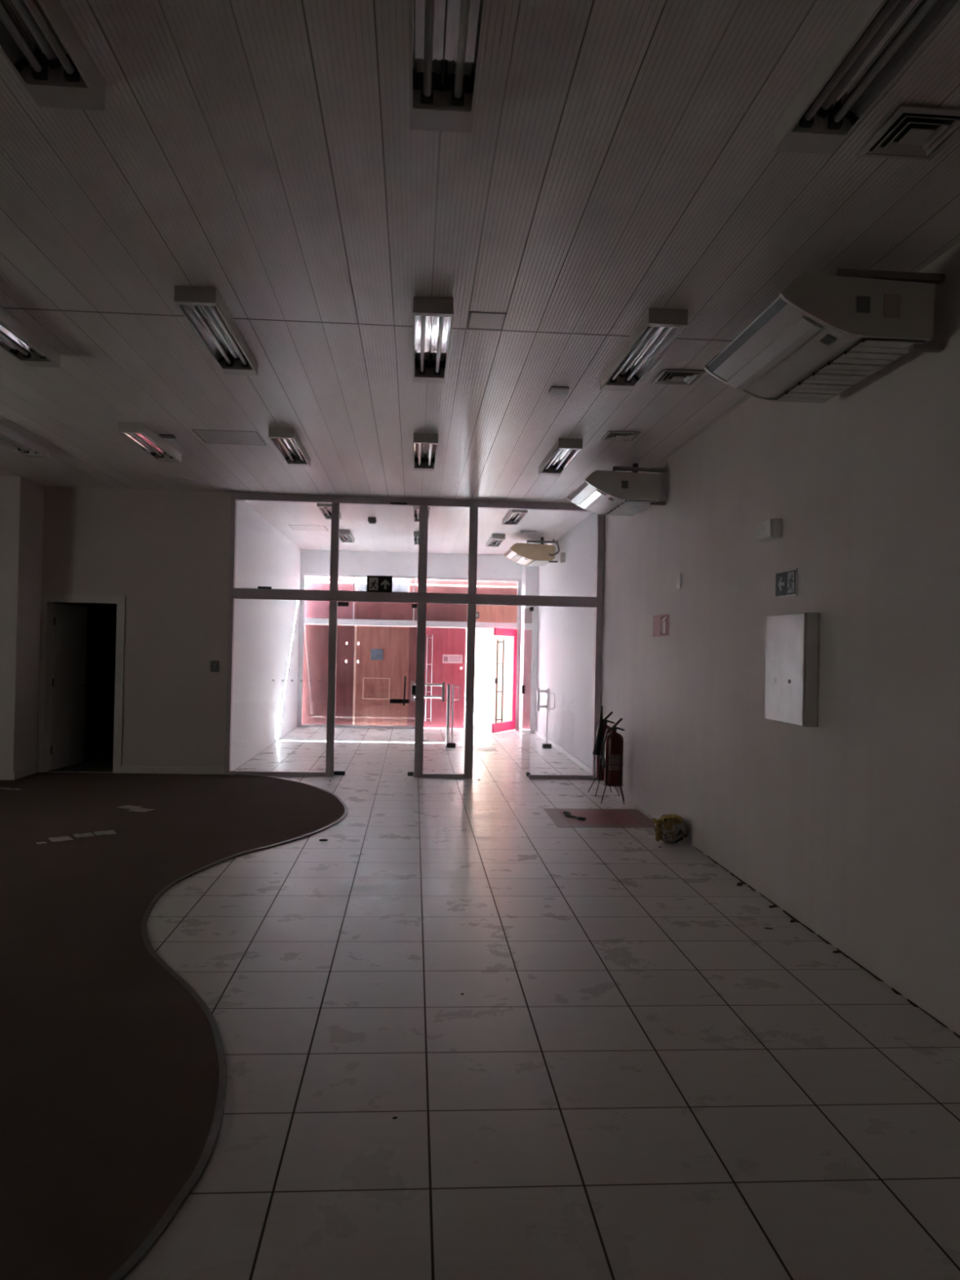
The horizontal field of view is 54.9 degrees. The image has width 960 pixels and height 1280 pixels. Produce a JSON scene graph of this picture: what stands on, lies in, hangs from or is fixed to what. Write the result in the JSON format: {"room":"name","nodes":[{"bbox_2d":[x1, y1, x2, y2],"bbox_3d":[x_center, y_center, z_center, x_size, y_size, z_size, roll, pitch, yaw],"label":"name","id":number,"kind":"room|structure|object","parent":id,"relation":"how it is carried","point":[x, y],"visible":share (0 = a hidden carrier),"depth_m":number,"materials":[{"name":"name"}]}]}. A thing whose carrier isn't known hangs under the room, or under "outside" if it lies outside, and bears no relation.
{"room":"empty commercial space","nodes":[
{"label":"empty commercial space","id":0,"kind":"room"},
{"bbox_2d":[0,475,44,780],"bbox_3d":[-6.238,-0.149,10.484,2.240,3.350,0.800,1,0,-4],"label":"wall pier","id":1,"kind":"object","parent":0,"point":[21,499],"visible":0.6,"depth_m":10.23,"materials":[{"name":"paint"}]},
{"bbox_2d":[13,764,37,780],"bbox_3d":[-5.142,1.504,10.476,0.016,0.090,0.650,1,0,-4],"label":"baseboard","id":2,"kind":"structure","parent":1,"relation":"attached to","point":[33,770],"depth_m":10.43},
{"bbox_2d":[48,602,116,772],"bbox_3d":[-4.626,0.125,12.347,2.930,2.900,2.710,1,0,-4],"label":"wall","id":3,"kind":"structure","parent":0,"point":[101,626],"depth_m":13.53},
{"bbox_2d":[37,486,231,767],"bbox_3d":[-4.066,-0.100,10.960,2.160,3.350,0.140,1,0,-4],"label":"wall","id":4,"kind":"structure","parent":0,"point":[166,552],"depth_m":10.91,"materials":[{"name":"paint"}]},
{"bbox_2d":[37,594,125,773],"bbox_3d":[-4.670,0.517,10.907,0.945,2.090,0.170,1,0,-4],"label":"doorway","id":5,"kind":"structure","parent":4,"relation":"in","point":[47,600],"depth_m":10.85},
{"bbox_2d":[48,603,87,770],"bbox_3d":[-5.024,0.559,11.343,0.092,1.980,0.794,1,0,4],"label":"door","id":6,"kind":"structure","parent":5,"relation":"attached to","point":[69,622],"depth_m":11.30,"materials":[{"name":"wood"}]},
{"bbox_2d":[120,766,224,774],"bbox_3d":[-3.616,1.540,10.902,1.200,0.090,0.016,1,0,-4],"label":"baseboard","id":7,"kind":"structure","parent":4,"relation":"attached to","point":[148,770],"depth_m":10.89,"materials":[{"name":"wood"}]},
{"bbox_2d":[209,661,218,671],"bbox_3d":[-3.142,0.313,10.945,0.100,0.130,0.014,1,0,-4],"label":"light switch","id":8,"kind":"object","parent":4,"relation":"attached to","point":[214,664],"visible":1,"depth_m":10.94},
{"bbox_2d":[224,492,604,779],"bbox_3d":[-0.751,-0.029,11.120,4.478,3.350,0.100,1,0,-4],"label":"door frame","id":9,"kind":"structure","parent":4,"relation":"in","point":[333,595],"depth_m":11.08,"materials":[{"name":"metal"}]},
{"bbox_2d":[333,601,417,776],"bbox_3d":[-1.246,0.590,11.062,0.950,2.068,0.084,1,0,-4],"label":"door","id":10,"kind":"structure","parent":9,"relation":"attached to","point":[403,700],"depth_m":11.05,"materials":[{"name":"clear glass"}]},
{"bbox_2d":[366,575,392,592],"bbox_3d":[-1.199,-0.668,11.040,0.304,0.195,0.014,1,0,-4],"label":"exit sign","id":11,"kind":"object","parent":9,"relation":"attached to","point":[381,584],"visible":1,"depth_m":11.04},
{"bbox_2d":[521,606,533,777],"bbox_3d":[0.585,0.632,11.592,0.036,2.068,0.690,1,0,-5],"label":"door","id":12,"kind":"structure","parent":9,"relation":"attached to","point":[531,608],"depth_m":11.35,"materials":[{"name":"clear glass"}]},
{"bbox_2d":[231,500,300,770],"bbox_3d":[-3.248,-0.054,14.386,0.100,3.350,6.740,1,0,-4],"label":"wall","id":13,"kind":"structure","parent":0,"point":[266,646],"depth_m":13.31,"materials":[{"name":"paint"}]},
{"bbox_2d":[300,549,521,579],"bbox_3d":[-1.296,-1.436,17.673,4.200,0.450,0.180,1,0,-4],"label":"wall","id":14,"kind":"structure","parent":0,"point":[312,562],"depth_m":17.57,"materials":[{"name":"paint"}]},
{"bbox_2d":[297,573,521,730],"bbox_3d":[-1.331,0.238,17.649,4.200,2.900,0.080,1,0,-4],"label":"window frame","id":15,"kind":"structure","parent":14,"relation":"in","point":[303,620],"depth_m":17.58,"materials":[{"name":"white metal"}]},
{"bbox_2d":[370,648,382,660],"bbox_3d":[-1.964,0.276,17.595,0.235,0.211,0.008,1,0,-4],"label":"poster","id":16,"kind":"object","parent":15,"relation":"attached to","point":[375,654],"visible":1,"depth_m":17.59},
{"bbox_2d":[425,626,466,728],"bbox_3d":[-0.716,0.722,17.665,0.860,1.920,0.058,1,0,-4],"label":"door","id":17,"kind":"structure","parent":15,"relation":"attached to","point":[432,637],"depth_m":17.62,"materials":[{"name":"pink glass"}]},
{"bbox_2d":[442,654,462,663],"bbox_3d":[-0.524,0.363,17.693,0.380,0.165,0.005,1,0,-4],"label":"notice","id":18,"kind":"object","parent":17,"relation":"attached to","point":[452,659],"visible":1,"depth_m":17.69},
{"bbox_2d":[443,656,461,662],"bbox_3d":[-0.524,0.366,17.691,0.340,0.100,0.002,1,0,-4],"label":"print","id":19,"kind":"object","parent":18,"relation":"attached to","point":[446,659],"depth_m":17.69},
{"bbox_2d":[491,627,517,733],"bbox_3d":[0.484,0.744,17.288,0.083,1.920,1.020,1,-1,25],"label":"door","id":20,"kind":"structure","parent":15,"relation":"attached to","point":[509,725],"depth_m":17.25,"materials":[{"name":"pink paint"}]},
{"bbox_2d":[0,0,959,555],"bbox_3d":[-2.651,-1.825,7.443,8.890,0.100,20.400,1,0,-4],"label":"ceiling","id":21,"kind":"structure","parent":0,"point":[619,161],"depth_m":3.94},
{"bbox_2d":[0,422,49,457],"bbox_3d":[-4.117,-1.760,8.085,0.206,0.080,1.250,1,0,-4],"label":"ceiling light","id":22,"kind":"object","parent":21,"relation":"attached to","point":[11,439],"visible":1,"depth_m":8.28,"materials":[{"name":"metal"}]},
{"bbox_2d":[0,304,61,367],"bbox_3d":[-2.686,-1.754,5.169,0.206,0.080,1.250,1,0,-4],"label":"ceiling light","id":23,"kind":"object","parent":21,"relation":"attached to","point":[16,339],"visible":1,"depth_m":5.47,"materials":[{"name":"metal"}]},
{"bbox_2d":[0,0,105,111],"bbox_3d":[-1.264,-1.748,2.343,0.206,0.080,1.250,1,0,-4],"label":"ceiling light","id":24,"kind":"object","parent":21,"relation":"attached to","point":[38,41],"visible":1,"depth_m":2.76,"materials":[{"name":"metal"}]},
{"bbox_2d":[116,422,181,462],"bbox_3d":[-2.900,-1.734,8.171,0.206,0.080,1.250,1,0,-4],"label":"ceiling light","id":25,"kind":"object","parent":21,"relation":"attached to","point":[142,436],"visible":1,"depth_m":8.04,"materials":[{"name":"metal"}]},
{"bbox_2d":[159,434,175,438],"bbox_3d":[-2.708,-1.764,8.010,0.120,0.014,0.100,1,0,-4],"label":"ceiling sensor","id":26,"kind":"object","parent":21,"relation":"attached to","point":[162,436],"visible":1,"depth_m":7.98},
{"bbox_2d":[173,284,257,375],"bbox_3d":[-1.472,-1.728,5.255,0.206,0.080,1.250,1,0,-4],"label":"ceiling light","id":27,"kind":"object","parent":21,"relation":"attached to","point":[204,308],"visible":1,"depth_m":5.11,"materials":[{"name":"metal"}]},
{"bbox_2d":[191,429,266,445],"bbox_3d":[-2.168,-1.758,8.033,0.540,0.002,0.530,1,0,-4],"label":"ceiling hatch","id":28,"kind":"object","parent":21,"relation":"attached to","point":[218,437],"visible":1,"depth_m":8.02,"materials":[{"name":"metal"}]},
{"bbox_2d":[268,427,311,466],"bbox_3d":[-1.686,-1.708,8.258,0.206,0.080,1.250,1,0,-4],"label":"ceiling light","id":29,"kind":"object","parent":21,"relation":"attached to","point":[286,441],"visible":1,"depth_m":8.14,"materials":[{"name":"metal"}]},
{"bbox_2d":[288,524,328,530],"bbox_3d":[-2.625,-1.717,14.161,0.540,0.002,0.600,1,0,-4],"label":"ceiling hatch","id":30,"kind":"object","parent":21,"relation":"attached to","point":[305,527],"visible":1,"depth_m":14.14,"materials":[{"name":"white"}]},
{"bbox_2d":[316,503,341,520],"bbox_3d":[-1.954,-1.682,12.028,0.206,0.080,1.250,1,0,-4],"label":"ceiling light","id":31,"kind":"object","parent":21,"relation":"attached to","point":[325,508],"visible":0.5,"depth_m":11.98,"materials":[{"name":"metal"}]},
{"bbox_2d":[339,528,355,543],"bbox_3d":[-2.157,-1.663,14.871,0.206,0.080,1.250,1,0,-4],"label":"ceiling light","id":32,"kind":"object","parent":21,"relation":"attached to","point":[346,536],"visible":0.88,"depth_m":14.88,"materials":[{"name":"metal"}]},
{"bbox_2d":[367,516,376,524],"bbox_3d":[-1.502,-1.663,12.885,0.120,0.085,0.104,1,0,-4],"label":"ceiling speaker","id":33,"kind":"object","parent":21,"relation":"attached to","point":[371,520],"visible":1,"depth_m":12.84,"materials":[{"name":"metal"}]},
{"bbox_2d":[413,531,418,545],"bbox_3d":[-0.968,-1.637,14.956,0.206,0.080,1.250,1,0,-4],"label":"ceiling light","id":34,"kind":"object","parent":21,"relation":"attached to","point":[415,533],"visible":0.52,"depth_m":14.86,"materials":[{"name":"metal"}]},
{"bbox_2d":[413,506,419,523],"bbox_3d":[-0.817,-1.658,11.988,0.068,0.080,1.490,1,0,-4],"label":"ceiling light","id":35,"kind":"object","parent":21,"relation":"attached to","point":[416,513],"depth_m":12.18,"materials":[{"name":"metal"}]},
{"bbox_2d":[413,432,438,471],"bbox_3d":[-0.497,-1.682,8.342,0.206,0.080,1.250,1,0,-4],"label":"ceiling light","id":36,"kind":"object","parent":21,"relation":"attached to","point":[424,445],"visible":1,"depth_m":8.23,"materials":[{"name":"metal"}]},
{"bbox_2d":[413,296,453,383],"bbox_3d":[-0.283,-1.702,5.340,0.206,0.080,1.250,1,0,-4],"label":"ceiling light","id":37,"kind":"object","parent":21,"relation":"attached to","point":[433,317],"visible":1,"depth_m":5.19,"materials":[{"name":"metal"}]},
{"bbox_2d":[408,0,487,133],"bbox_3d":[-0.083,-1.722,2.427,0.206,0.080,1.250,1,0,-4],"label":"ceiling light","id":38,"kind":"object","parent":21,"relation":"attached to","point":[446,37],"visible":1,"depth_m":2.74,"materials":[{"name":"metal"}]},
{"bbox_2d":[466,311,506,329],"bbox_3d":[0.035,-1.737,5.035,0.200,0.002,0.255,1,0,-4],"label":"ceiling hatch","id":39,"kind":"object","parent":21,"relation":"attached to","point":[477,320],"visible":1,"depth_m":5.03,"materials":[{"name":"plastic"}]},
{"bbox_2d":[485,533,505,547],"bbox_3d":[0.248,-1.611,15.042,0.206,0.080,1.250,1,0,-4],"label":"ceiling light","id":40,"kind":"object","parent":21,"relation":"attached to","point":[495,540],"visible":1,"depth_m":14.94,"materials":[{"name":"metal"}]},
{"bbox_2d":[502,509,527,525],"bbox_3d":[0.451,-1.630,12.199,0.206,0.080,1.250,1,0,-4],"label":"ceiling light","id":41,"kind":"object","parent":21,"relation":"attached to","point":[513,517],"visible":0.8,"depth_m":12.22,"materials":[{"name":"metal"}]},
{"bbox_2d":[517,530,537,533],"bbox_3d":[0.721,-1.638,14.048,0.270,0.019,0.300,1,0,-4],"label":"ceiling vent","id":42,"kind":"object","parent":21,"relation":"in","point":[519,531],"visible":1,"depth_m":14.03,"materials":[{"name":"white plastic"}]},
{"bbox_2d":[503,537,559,566],"bbox_3d":[0.809,-1.425,14.757,0.766,0.432,1.096,1,0,-4],"label":"air conditioner","id":43,"kind":"object","parent":21,"relation":"attached to","point":[522,553],"visible":1,"depth_m":14.32,"materials":[{"name":"plastic"}]},
{"bbox_2d":[527,560,548,566],"bbox_3d":[0.946,-1.228,14.813,0.265,0.005,0.928,1,0,-4],"label":"grille","id":44,"kind":"object","parent":43,"relation":"attached to","point":[531,562],"depth_m":14.72,"materials":[{"name":"beige plastic"}]},
{"bbox_2d":[548,386,568,395],"bbox_3d":[0.539,-1.700,6.324,0.124,0.034,0.115,1,0,-4],"label":"smoke detector","id":45,"kind":"object","parent":21,"relation":"attached to","point":[553,390],"visible":1,"depth_m":6.29,"materials":[{"name":"plastic"}]},
{"bbox_2d":[538,438,582,475],"bbox_3d":[0.720,-1.656,8.429,0.206,0.080,1.250,1,0,-4],"label":"ceiling light","id":46,"kind":"object","parent":21,"relation":"attached to","point":[564,451],"visible":1,"depth_m":8.30,"materials":[{"name":"metal"}]},
{"bbox_2d":[600,431,640,440],"bbox_3d":[1.158,-1.683,7.633,0.270,0.019,0.300,1,0,-4],"label":"ceiling vent","id":47,"kind":"object","parent":21,"relation":"in","point":[610,435],"visible":1,"depth_m":7.61,"materials":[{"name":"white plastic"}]},
{"bbox_2d":[600,307,688,391],"bbox_3d":[0.934,-1.676,5.427,0.206,0.080,1.250,1,0,-4],"label":"ceiling light","id":48,"kind":"object","parent":21,"relation":"attached to","point":[656,331],"visible":1,"depth_m":5.28,"materials":[{"name":"metal"}]},
{"bbox_2d":[651,368,705,385],"bbox_3d":[1.277,-1.694,5.968,0.270,0.019,0.300,1,0,-4],"label":"ceiling vent","id":49,"kind":"object","parent":21,"relation":"in","point":[666,376],"visible":1,"depth_m":5.95,"materials":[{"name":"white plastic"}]},
{"bbox_2d":[773,0,959,155],"bbox_3d":[1.141,-1.696,2.514,0.206,0.080,1.250,1,0,-4],"label":"ceiling light","id":50,"kind":"object","parent":21,"relation":"attached to","point":[881,38],"visible":1,"depth_m":2.74,"materials":[{"name":"metal"}]},
{"bbox_2d":[856,105,959,160],"bbox_3d":[1.479,-1.713,3.135,0.270,0.019,0.300,1,0,-4],"label":"ceiling vent","id":51,"kind":"object","parent":21,"relation":"in","point":[914,131],"visible":1,"depth_m":3.12,"materials":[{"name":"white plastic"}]},
{"bbox_2d":[46,727,959,1279],"bbox_3d":[-2.724,1.635,7.414,8.890,0.120,20.400,1,0,-4],"label":"floor","id":52,"kind":"structure","parent":0,"point":[633,1075],"depth_m":3.55,"materials":[{"name":"tile"}]},
{"bbox_2d":[0,772,344,1279],"bbox_3d":[-3.933,1.516,3.993,5.988,0.008,13.745,1,0,-4],"label":"carpet","id":53,"kind":"object","parent":52,"relation":"on","point":[109,1072],"visible":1,"depth_m":3.88,"materials":[{"name":"carpet"}]},
{"bbox_2d":[47,835,73,841],"bbox_3d":[-3.268,1.549,7.205,0.160,0.003,0.170,2,-1,-36],"label":"paper sheet","id":54,"kind":"object","parent":53,"relation":"on","point":[63,837],"visible":1,"depth_m":7.21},
{"bbox_2d":[72,832,94,837],"bbox_3d":[-3.149,1.552,7.354,0.140,0.003,0.150,2,-1,-36],"label":"paper sheet","id":55,"kind":"object","parent":53,"relation":"on","point":[87,834],"visible":1,"depth_m":7.35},
{"bbox_2d":[93,830,116,835],"bbox_3d":[-3.026,1.556,7.463,0.150,0.004,0.160,2,-1,-33],"label":"paper sheet","id":56,"kind":"object","parent":53,"relation":"on","point":[109,832],"visible":1,"depth_m":7.46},
{"bbox_2d":[117,804,143,808],"bbox_3d":[-3.275,1.560,8.639,0.200,0.003,0.150,1,-1,25],"label":"paper sheet","id":57,"kind":"object","parent":53,"relation":"on","point":[126,806],"visible":1,"depth_m":8.64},
{"bbox_2d":[128,808,155,812],"bbox_3d":[-3.115,1.563,8.500,0.200,0.004,0.160,1,0,16],"label":"paper sheet","id":58,"kind":"object","parent":53,"relation":"on","point":[139,810],"visible":1,"depth_m":8.50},
{"bbox_2d":[107,774,347,1279],"bbox_3d":[-1.303,1.572,4.245,1.426,0.011,13.815,1,0,-8],"label":"trim","id":59,"kind":"structure","parent":53,"relation":"attached to","point":[162,1224],"depth_m":3.17,"materials":[{"name":"metal"}]},
{"bbox_2d":[302,624,328,724],"bbox_3d":[-3.099,0.679,17.698,0.600,1.945,0.035,1,0,-4],"label":"plywood board","id":60,"kind":"object","parent":52,"relation":"on","point":[316,637],"visible":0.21,"depth_m":17.68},
{"bbox_2d":[304,600,355,619],"bbox_3d":[-2.877,-0.604,17.722,0.990,0.620,0.035,1,0,-4],"label":"plywood board","id":61,"kind":"object","parent":60,"relation":"on","point":[313,609],"visible":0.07,"depth_m":17.70,"materials":[{"name":"wood"}]},
{"bbox_2d":[305,582,356,591],"bbox_3d":[-2.868,-1.016,17.726,0.990,0.145,0.035,1,0,-4],"label":"plywood board","id":62,"kind":"object","parent":61,"relation":"on","point":[310,586],"visible":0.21,"depth_m":17.70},
{"bbox_2d":[305,576,356,582],"bbox_3d":[-2.865,-1.169,17.727,0.990,0.090,0.035,1,0,-4],"label":"plywood board","id":63,"kind":"object","parent":62,"relation":"on","point":[307,578],"visible":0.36,"depth_m":17.70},
{"bbox_2d":[334,625,355,724],"bbox_3d":[-2.611,0.690,17.733,0.378,1.945,0.035,1,0,-4],"label":"plywood board","id":64,"kind":"object","parent":52,"relation":"on","point":[344,677],"visible":0.75,"depth_m":17.72,"materials":[{"name":"wood"}]},
{"bbox_2d":[352,625,356,724],"bbox_3d":[-2.402,0.694,17.739,0.039,1.945,0.042,1,0,-4],"label":"batten","id":65,"kind":"object","parent":52,"relation":"on","point":[355,629],"visible":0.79,"depth_m":17.72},
{"bbox_2d":[354,625,408,725],"bbox_3d":[-1.883,0.706,17.784,1.003,1.945,0.035,1,0,-4],"label":"plywood board","id":66,"kind":"object","parent":52,"relation":"on","point":[393,641],"visible":0.89,"depth_m":17.77,"materials":[{"name":"wood"}]},
{"bbox_2d":[362,677,390,699],"bbox_3d":[-1.990,0.932,17.750,0.516,0.407,0.014,1,0,-4],"label":"hatch","id":67,"kind":"object","parent":66,"relation":"attached to","point":[376,688],"visible":1,"depth_m":17.75,"materials":[{"name":"brown wood"}]},
{"bbox_2d":[355,601,409,620],"bbox_3d":[-1.870,-0.582,17.794,1.030,0.620,0.035,1,0,-4],"label":"plywood board","id":68,"kind":"object","parent":66,"relation":"on","point":[364,610],"visible":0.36,"depth_m":17.78,"materials":[{"name":"wood"}]},
{"bbox_2d":[356,583,366,591],"bbox_3d":[-2.138,-1.000,17.778,0.465,0.145,0.035,1,0,-4],"label":"metal sheet","id":69,"kind":"object","parent":68,"relation":"on","point":[360,587],"visible":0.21,"depth_m":17.75,"materials":[{"name":"metal"}]},
{"bbox_2d":[356,577,366,582],"bbox_3d":[-2.135,-1.153,17.779,0.465,0.090,0.035,1,0,-4],"label":"metal sheet","id":70,"kind":"object","parent":69,"relation":"on","point":[358,579],"visible":0.36,"depth_m":17.75,"materials":[{"name":"metal"}]},
{"bbox_2d":[391,578,408,592],"bbox_3d":[-1.633,-1.034,17.814,0.535,0.285,0.035,1,0,-4],"label":"metal sheet","id":71,"kind":"object","parent":68,"relation":"on","point":[398,584],"visible":0.43,"depth_m":17.80,"materials":[{"name":"metal"}]},
{"bbox_2d":[407,626,417,725],"bbox_3d":[-1.234,0.720,17.830,0.300,1.945,0.035,1,0,-4],"label":"plywood board","id":72,"kind":"object","parent":52,"relation":"on","point":[412,630],"visible":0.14,"depth_m":17.81,"materials":[{"name":"wood"}]},
{"bbox_2d":[410,680,460,747],"bbox_3d":[-0.704,1.163,14.479,0.765,1.025,0.120,1,0,-4],"label":"guard rail","id":73,"kind":"object","parent":52,"relation":"on","point":[449,744],"visible":0.91,"depth_m":14.47,"materials":[{"name":"metal"}]},
{"bbox_2d":[423,626,466,728],"bbox_3d":[-0.685,0.731,17.869,0.800,1.945,0.035,1,0,-4],"label":"door","id":74,"kind":"structure","parent":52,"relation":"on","point":[446,641],"depth_m":17.86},
{"bbox_2d":[409,603,466,622],"bbox_3d":[-0.808,-0.559,17.869,1.100,0.620,0.035,1,0,-4],"label":"plywood board","id":75,"kind":"object","parent":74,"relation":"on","point":[434,612],"visible":0.5,"depth_m":17.86,"materials":[{"name":"wood"}]},
{"bbox_2d":[408,585,517,595],"bbox_3d":[-0.293,-0.961,17.909,2.145,0.145,0.035,1,0,-4],"label":"plywood board","id":76,"kind":"object","parent":75,"relation":"on","point":[440,589],"visible":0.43,"depth_m":17.89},
{"bbox_2d":[409,578,517,586],"bbox_3d":[-0.290,-1.113,17.910,2.145,0.090,0.035,1,0,-4],"label":"plywood board","id":77,"kind":"object","parent":76,"relation":"on","point":[411,580],"visible":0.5,"depth_m":17.89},
{"bbox_2d":[412,746,497,751],"bbox_3d":[-0.383,1.680,14.318,1.340,0.001,0.600,1,0,-4],"label":"residue","id":78,"kind":"object","parent":52,"relation":"on","point":[486,749],"visible":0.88,"depth_m":14.23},
{"bbox_2d":[537,688,555,748],"bbox_3d":[1.042,1.239,14.653,0.295,0.950,0.120,1,0,-4],"label":"guard rail","id":79,"kind":"object","parent":52,"relation":"on","point":[546,745],"visible":1,"depth_m":14.62,"materials":[{"name":"metal"}]},
{"bbox_2d":[542,808,654,827],"bbox_3d":[1.122,1.665,8.671,0.940,0.002,0.940,1,0,-4],"label":"mat","id":80,"kind":"object","parent":52,"relation":"on","point":[602,818],"depth_m":8.63,"materials":[{"name":"red paint"}]},
{"bbox_2d":[563,811,586,820],"bbox_3d":[0.864,1.650,8.660,0.091,0.042,0.395,1,-1,-23],"label":"strap","id":81,"kind":"object","parent":80,"relation":"on","point":[567,813],"visible":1,"depth_m":8.64,"materials":[{"name":"black plastic"}]},
{"bbox_2d":[587,757,619,796],"bbox_3d":[1.348,1.484,10.062,0.278,0.391,0.278,1,0,-11],"label":"stand","id":82,"kind":"object","parent":52,"relation":"on","point":[595,778],"visible":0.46,"depth_m":9.98,"materials":[{"name":"metal"}]},
{"bbox_2d":[592,706,614,779],"bbox_3d":[1.310,1.108,10.007,0.180,0.796,0.328,1,-1,38],"label":"fire extinguisher","id":83,"kind":"object","parent":82,"relation":"on","point":[597,751],"visible":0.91,"depth_m":9.97,"materials":[{"name":"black metal"}]},
{"bbox_2d":[600,763,624,804],"bbox_3d":[1.375,1.472,9.542,0.243,0.406,0.243,1,0,9],"label":"stand","id":84,"kind":"object","parent":52,"relation":"on","point":[606,784],"visible":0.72,"depth_m":9.46,"materials":[{"name":"metal"}]},
{"bbox_2d":[602,717,624,785],"bbox_3d":[1.381,1.146,9.545,0.189,0.685,0.189,1,-1,26],"label":"fire extinguisher","id":85,"kind":"object","parent":84,"relation":"on","point":[613,741],"visible":1,"depth_m":9.47,"materials":[{"name":"red metal"}]},
{"bbox_2d":[652,813,688,843],"bbox_3d":[1.568,1.544,7.622,0.292,0.236,0.295,1,0,-4],"label":"plastic bag","id":86,"kind":"object","parent":52,"relation":"on","point":[668,828],"visible":1,"depth_m":7.53,"materials":[{"name":"plastic"}]},
{"bbox_2d":[694,846,959,1038],"bbox_3d":[1.868,1.652,5.380,0.019,0.004,4.130,1,0,-4],"label":"dirt","id":87,"kind":"object","parent":52,"relation":"on","point":[715,862],"visible":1,"depth_m":4.90,"materials":[{"name":"brown soil"}]},
{"bbox_2d":[518,564,538,733],"bbox_3d":[0.908,0.060,17.584,0.248,3.350,0.950,1,0,-4],"label":"wall","id":88,"kind":"structure","parent":0,"point":[530,574],"depth_m":17.11,"materials":[{"name":"paint"}]},
{"bbox_2d":[466,604,516,622],"bbox_3d":[0.254,-0.536,17.945,1.030,0.620,0.035,1,0,-4],"label":"plywood board","id":89,"kind":"object","parent":88,"relation":"attached to","point":[487,613],"visible":0.29,"depth_m":17.93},
{"bbox_2d":[535,512,596,768],"bbox_3d":[1.255,0.042,14.541,0.012,3.350,6.410,1,0,-4],"label":"wall","id":90,"kind":"structure","parent":0,"point":[566,634],"depth_m":13.55,"materials":[{"name":"paint"}]},
{"bbox_2d":[560,552,565,562],"bbox_3d":[1.264,-1.261,14.165,0.077,0.150,0.060,1,0,-4],"label":"junction box","id":91,"kind":"object","parent":90,"relation":"attached to","point":[562,555],"visible":1,"depth_m":14.13,"materials":[{"name":"beige plastic"}]},
{"bbox_2d":[534,729,591,774],"bbox_3d":[1.227,1.679,14.227,0.018,0.070,5.770,1,0,-4],"label":"baseboard","id":92,"kind":"structure","parent":90,"relation":"attached to","point":[557,747],"depth_m":13.50,"materials":[{"name":"paint"}]},
{"bbox_2d":[600,241,959,1035],"bbox_3d":[1.798,0.008,7.848,0.120,3.570,20.600,1,0,-4],"label":"wall","id":93,"kind":"structure","parent":0,"point":[849,824],"depth_m":5.15,"materials":[{"name":"paint"}]},
{"bbox_2d":[566,463,666,515],"bbox_3d":[1.287,-1.458,8.843,0.758,0.444,1.002,1,0,-4],"label":"air conditioner","id":94,"kind":"object","parent":93,"relation":"attached to","point":[612,493],"visible":1,"depth_m":8.37,"materials":[{"name":"plastic"}]},
{"bbox_2d":[606,500,655,515],"bbox_3d":[1.431,-1.256,8.853,0.265,0.005,0.928,1,0,-4],"label":"grille","id":95,"kind":"object","parent":94,"relation":"attached to","point":[624,508],"depth_m":8.78,"materials":[{"name":"plastic"}]},
{"bbox_2d":[653,613,669,636],"bbox_3d":[1.683,-0.134,8.618,0.006,0.198,0.544,1,0,-4],"label":"fire sign","id":96,"kind":"object","parent":93,"relation":"attached to","point":[661,622],"visible":1,"depth_m":8.60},
{"bbox_2d":[676,573,681,588],"bbox_3d":[1.726,-0.512,8.027,0.020,0.130,0.100,1,0,-4],"label":"wall switch","id":97,"kind":"object","parent":93,"relation":"attached to","point":[679,575],"visible":1,"depth_m":7.99,"materials":[{"name":"plastic"}]},
{"bbox_2d":[756,518,782,542],"bbox_3d":[1.850,-0.702,5.916,0.081,0.120,0.226,1,0,-4],"label":"emergency light","id":98,"kind":"object","parent":93,"relation":"attached to","point":[769,530],"visible":1,"depth_m":5.82,"materials":[{"name":"plastic"}]},
{"bbox_2d":[774,568,797,598],"bbox_3d":[1.892,-0.349,5.721,0.009,0.168,0.330,1,0,-4],"label":"safety sign","id":99,"kind":"object","parent":93,"relation":"attached to","point":[786,581],"visible":1,"depth_m":5.70,"materials":[{"name":"plastic"}]},
{"bbox_2d":[764,612,819,727],"bbox_3d":[1.851,0.170,5.525,0.096,0.650,0.574,1,0,-4],"label":"electrical panel","id":100,"kind":"object","parent":93,"relation":"attached to","point":[792,640],"visible":1,"depth_m":5.39,"materials":[{"name":"metal"}]},
{"bbox_2d":[703,268,945,403],"bbox_3d":[1.626,-1.493,4.506,0.758,0.432,1.062,1,0,-4],"label":"air conditioner","id":101,"kind":"object","parent":93,"relation":"attached to","point":[823,335],"visible":1,"depth_m":4.08,"materials":[{"name":"plastic"}]},
{"bbox_2d":[777,339,924,402],"bbox_3d":[1.770,-1.296,4.516,0.265,0.005,0.988,1,0,-4],"label":"grille","id":102,"kind":"object","parent":101,"relation":"attached to","point":[860,359],"depth_m":4.42,"materials":[{"name":"plastic"}]},
{"label":"outside","id":103,"kind":"structure","parent":0,"visible":0},
{"bbox_2d":[305,577,478,693],"bbox_3d":[-0.295,-0.756,32.567,40.000,5.220,1.000,1,0,-4],"label":"building","id":104,"kind":"structure","parent":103,"point":[430,584],"depth_m":32.04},
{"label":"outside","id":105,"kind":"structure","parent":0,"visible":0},
{"bbox_2d":[444,696,492,728],"bbox_3d":[-0.742,1.839,23.971,18.000,0.130,12.050,1,0,-4],"label":"ground","id":106,"kind":"structure","parent":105,"point":[476,726],"depth_m":19.17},
{"bbox_2d":[475,585,517,723],"bbox_3d":[1.086,-0.235,19.549,2.270,4.020,0.040,1,0,-4],"label":"doorway","id":107,"kind":"object","parent":106,"relation":"on","point":[486,640],"visible":0.14,"depth_m":19.46,"materials":[{"name":"white"}]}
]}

